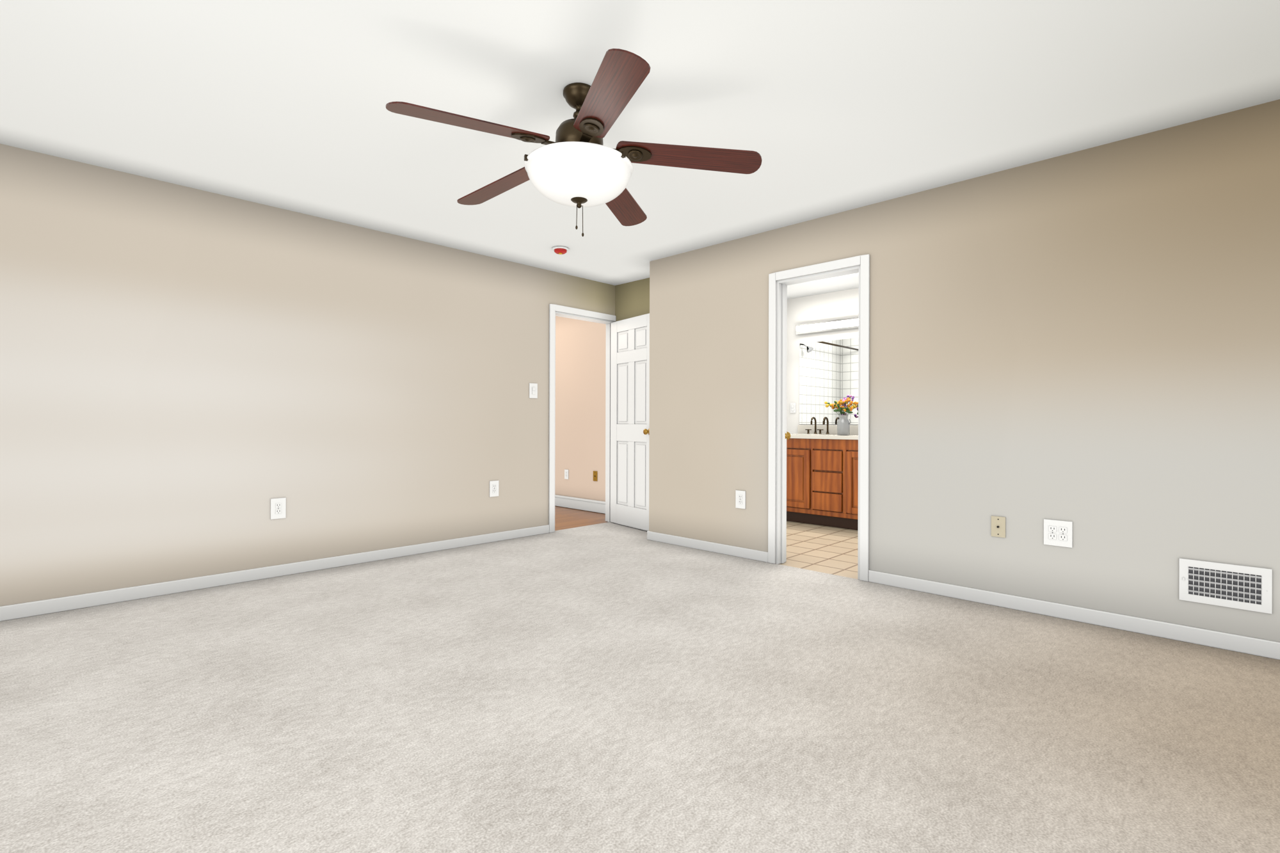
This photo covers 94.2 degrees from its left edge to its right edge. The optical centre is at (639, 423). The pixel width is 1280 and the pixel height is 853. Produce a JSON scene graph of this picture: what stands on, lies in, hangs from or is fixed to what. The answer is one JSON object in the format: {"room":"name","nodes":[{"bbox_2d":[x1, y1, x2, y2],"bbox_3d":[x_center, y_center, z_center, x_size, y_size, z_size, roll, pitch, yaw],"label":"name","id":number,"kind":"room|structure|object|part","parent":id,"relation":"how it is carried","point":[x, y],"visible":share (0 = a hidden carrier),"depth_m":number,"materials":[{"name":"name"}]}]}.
{"room":"empty bedroom","nodes":[
{"label":"empty bedroom","id":0,"kind":"room"},
{"bbox_2d":[0,143,615,606],"bbox_3d":[-2.160,-0.206,4.266,0.115,2.440,5.335,0,0,44],"label":"wall","id":1,"kind":"structure","parent":0,"point":[177,361],"depth_m":3.78,"materials":[{"name":"beige paint"}]},
{"bbox_2d":[270,497,286,519],"bbox_3d":[-2.393,0.564,3.939,0.009,0.135,0.088,0,0,44],"label":"outlet","id":2,"kind":"object","parent":1,"relation":"attached to","point":[278,505],"visible":1,"depth_m":3.94,"materials":[{"name":"white plastic"}]},
{"bbox_2d":[489,480,498,497],"bbox_3d":[-1.252,0.562,5.113,0.009,0.135,0.088,0,0,44],"label":"outlet","id":3,"kind":"object","parent":1,"relation":"attached to","point":[494,484],"visible":1,"depth_m":5.11,"materials":[{"name":"white plastic"}]},
{"bbox_2d":[529,383,537,398],"bbox_3d":[-0.966,-0.296,5.403,0.012,0.135,0.088,0,0,44],"label":"switch","id":4,"kind":"object","parent":1,"relation":"attached to","point":[533,387],"visible":1,"depth_m":5.40,"materials":[{"name":"white plastic"}]},
{"bbox_2d":[548,304,615,533],"bbox_3d":[-0.577,-0.047,5.895,0.149,2.131,0.903,0,0,44],"label":"door frame","id":5,"kind":"structure","parent":1,"relation":"attached to","point":[553,308],"depth_m":5.54,"materials":[{"name":"white wood"}]},
{"bbox_2d":[610,313,649,530],"bbox_3d":[-0.074,-0.009,5.810,0.175,2.039,0.748,0,0,-36],"label":"door","id":6,"kind":"structure","parent":5,"relation":"attached to","point":[630,338],"depth_m":5.81,"materials":[{"name":"white wood"}]},
{"bbox_2d":[554,311,614,531],"bbox_3d":[-0.577,-0.017,5.895,0.115,2.070,0.781,0,0,44],"label":"door jamb","id":7,"kind":"object","parent":1,"relation":"attached to","point":[607,322],"depth_m":6.15,"materials":[{"name":"white wood"}]},
{"bbox_2d":[554,316,606,501],"bbox_3d":[-1.155,-0.203,7.549,3.020,2.440,0.115,0,0,44],"label":"wall","id":8,"kind":"structure","parent":0,"point":[580,345],"depth_m":7.03,"materials":[{"name":"beige paint"}]},
{"bbox_2d":[564,469,568,479],"bbox_3d":[-0.890,0.618,7.203,0.070,0.115,0.009,0,0,44],"label":"outlet","id":9,"kind":"object","parent":8,"relation":"attached to","point":[566,471],"visible":1,"depth_m":7.20,"materials":[{"name":"white plastic"}]},
{"bbox_2d":[554,494,605,513],"bbox_3d":[-1.204,0.949,7.501,3.020,0.135,0.025,0,0,44],"label":"baseboard","id":10,"kind":"structure","parent":8,"relation":"attached to","point":[597,506],"depth_m":7.00,"materials":[{"name":"white wood"}]},
{"bbox_2d":[593,471,597,481],"bbox_3d":[-0.517,0.607,6.837,0.070,0.115,0.014,0,0,44],"label":"outlet","id":11,"kind":"object","parent":8,"relation":"attached to","point":[595,473],"visible":1,"depth_m":6.83,"materials":[{"name":"gold metal"}]},
{"bbox_2d":[554,505,608,530],"bbox_3d":[-1.880,1.042,6.752,3.095,0.046,2.265,0,0,44],"label":"floor","id":12,"kind":"structure","parent":0,"point":[565,518],"depth_m":6.42,"materials":[{"name":"brown wood"}]},
{"bbox_2d":[615,277,649,321],"bbox_3d":[0.098,-0.200,5.871,0.885,2.440,0.115,0,0,44],"label":"wall","id":13,"kind":"structure","parent":0,"point":[632,298],"depth_m":5.97,"materials":[{"name":"beige paint"}]},
{"bbox_2d":[0,522,1279,852],"bbox_3d":[-0.137,1.045,2.376,5.505,0.050,5.220,0,0,44],"label":"floor","id":14,"kind":"structure","parent":0,"point":[607,687],"depth_m":2.07,"materials":[{"name":"beige carpet"}]},
{"bbox_2d":[0,0,1279,299],"bbox_3d":[-0.602,-1.472,4.111,8.830,0.100,7.280,0,0,44],"label":"ceiling","id":15,"kind":"structure","parent":0,"point":[845,105],"depth_m":2.55,"materials":[{"name":"white paint"}]},
{"bbox_2d":[552,245,568,254],"bbox_3d":[-0.646,-1.398,4.835,0.136,0.048,0.136,0,0,44],"label":"smoke detector","id":16,"kind":"object","parent":15,"relation":"attached to","point":[558,249],"visible":1,"depth_m":4.80,"materials":[{"name":"white plastic"}]},
{"bbox_2d":[385,48,762,236],"bbox_3d":[-0.306,-1.110,2.550,1.469,0.622,1.477,-1,-1,44],"label":"ceiling fan","id":17,"kind":"object","parent":15,"relation":"hanging from","point":[576,169],"depth_m":2.42,"materials":[{"name":"brown wood"}]},
{"bbox_2d":[778,520,858,579],"bbox_3d":[1.853,1.052,5.065,3.000,0.047,2.250,0,0,44],"label":"floor","id":18,"kind":"structure","parent":0,"point":[832,550],"depth_m":4.85,"materials":[{"name":"beige tile"}]},
{"bbox_2d":[786,416,858,529],"bbox_3d":[2.028,0.478,6.062,1.240,1.094,0.572,0,0,44],"label":"vanity","id":19,"kind":"object","parent":18,"relation":"on","point":[822,464],"visible":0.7,"depth_m":5.92,"materials":[{"name":"brown wood"}]},
{"bbox_2d":[790,424,858,439],"bbox_3d":[2.029,0.088,6.062,1.240,0.135,0.572,0,0,44],"label":"countertop","id":20,"kind":"structure","parent":19,"relation":"on","point":[802,433],"depth_m":6.24,"materials":[{"name":"white stone"}]},
{"bbox_2d":[805,416,817,433],"bbox_3d":[1.839,0.025,6.452,0.142,0.190,0.122,0,0,44],"label":"faucet","id":21,"kind":"object","parent":20,"relation":"on","point":[813,418],"depth_m":6.44,"materials":[{"name":"brown metal"}]},
{"bbox_2d":[817,416,830,434],"bbox_3d":[1.939,0.025,6.355,0.142,0.190,0.122,0,0,44],"label":"faucet","id":22,"kind":"object","parent":20,"relation":"on","point":[825,418],"depth_m":6.34,"materials":[{"name":"brown metal"}]},
{"bbox_2d":[824,394,858,435],"bbox_3d":[2.046,-0.084,6.002,0.241,0.404,0.338,0,0,-14],"label":"vase","id":23,"kind":"object","parent":20,"relation":"on","point":[843,424],"visible":0.98,"depth_m":5.96,"materials":[{"name":"white ceramic"}]},
{"bbox_2d":[786,288,858,433],"bbox_3d":[2.680,-0.193,5.913,3.230,2.440,0.115,0,0,44],"label":"wall","id":24,"kind":"structure","parent":0,"point":[842,304],"depth_m":6.62,"materials":[{"name":"white paint"}]},
{"bbox_2d":[790,402,796,412],"bbox_3d":[1.732,-0.175,6.745,0.070,0.115,0.012,0,0,44],"label":"switch","id":25,"kind":"object","parent":24,"relation":"attached to","point":[793,405],"visible":1,"depth_m":6.74,"materials":[{"name":"white plastic"}]},
{"bbox_2d":[796,316,858,334],"bbox_3d":[2.135,-1.049,6.282,1.100,0.110,0.118,0,0,44],"label":"light fixture","id":26,"kind":"object","parent":24,"relation":"attached to","point":[852,322],"visible":0.65,"depth_m":6.38,"materials":[{"name":"white"}]},
{"bbox_2d":[799,337,858,424],"bbox_3d":[2.231,-0.442,6.266,1.217,0.905,0.006,0,0,44],"label":"mirror","id":27,"kind":"object","parent":24,"relation":"attached to","point":[829,370],"visible":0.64,"depth_m":6.46,"materials":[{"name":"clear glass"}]},
{"bbox_2d":[648,99,1279,641],"bbox_3d":[1.806,-0.195,3.625,4.695,2.440,0.115,0,0,44],"label":"wall","id":28,"kind":"structure","parent":0,"point":[1089,338],"depth_m":3.18,"materials":[{"name":"beige paint"}]},
{"bbox_2d":[0,524,1279,659],"bbox_3d":[-0.124,0.982,2.361,5.473,0.075,5.224,0,0,44],"label":"baseboard","id":29,"kind":"structure","parent":28,"relation":"attached to","point":[1234,642],"depth_m":3.43,"materials":[{"name":"white wood"}]},
{"bbox_2d":[735,490,745,508],"bbox_3d":[0.768,0.582,4.546,0.088,0.135,0.009,0,0,44],"label":"outlet","id":30,"kind":"object","parent":28,"relation":"attached to","point":[740,495],"visible":1,"depth_m":4.54,"materials":[{"name":"white plastic"}]},
{"bbox_2d":[775,264,860,579],"bbox_3d":[1.259,-0.007,4.156,0.632,2.060,0.115,0,0,44],"label":"door jamb","id":31,"kind":"object","parent":28,"relation":"attached to","point":[781,521],"depth_m":4.33,"materials":[{"name":"white wood"}]},
{"bbox_2d":[768,254,869,581],"bbox_3d":[1.264,-0.037,4.160,0.754,2.121,0.162,0,0,44],"label":"door frame","id":32,"kind":"structure","parent":28,"relation":"in","point":[863,260],"depth_m":3.90,"materials":[{"name":"white wood"}]},
{"bbox_3d":[1.076,0.093,4.414,0.060,0.060,0.060,0,0,44],"label":"bathroom door knob","id":33,"kind":"part","parent":32,"relation":"part of","materials":[{"name":"gold metal"}]},
{"bbox_2d":[991,515,1005,538],"bbox_3d":[2.008,0.580,3.337,0.070,0.115,0.014,0,0,44],"label":"outlet","id":34,"kind":"object","parent":28,"relation":"attached to","point":[998,523],"visible":1,"depth_m":3.33,"materials":[{"name":"beige plastic"}]},
{"bbox_2d":[1043,519,1072,547],"bbox_3d":[2.208,0.581,3.145,0.125,0.135,0.009,0,0,44],"label":"outlet","id":35,"kind":"object","parent":28,"relation":"attached to","point":[1059,533],"visible":1,"depth_m":3.14,"materials":[{"name":"white plastic"}]},
{"bbox_2d":[1178,558,1272,613],"bbox_3d":[2.658,0.736,2.709,0.302,0.195,0.023,0,0,43],"label":"air vent","id":36,"kind":"object","parent":28,"relation":"in","point":[1244,587],"visible":1,"depth_m":2.70,"materials":[{"name":"white metal"}]}
]}

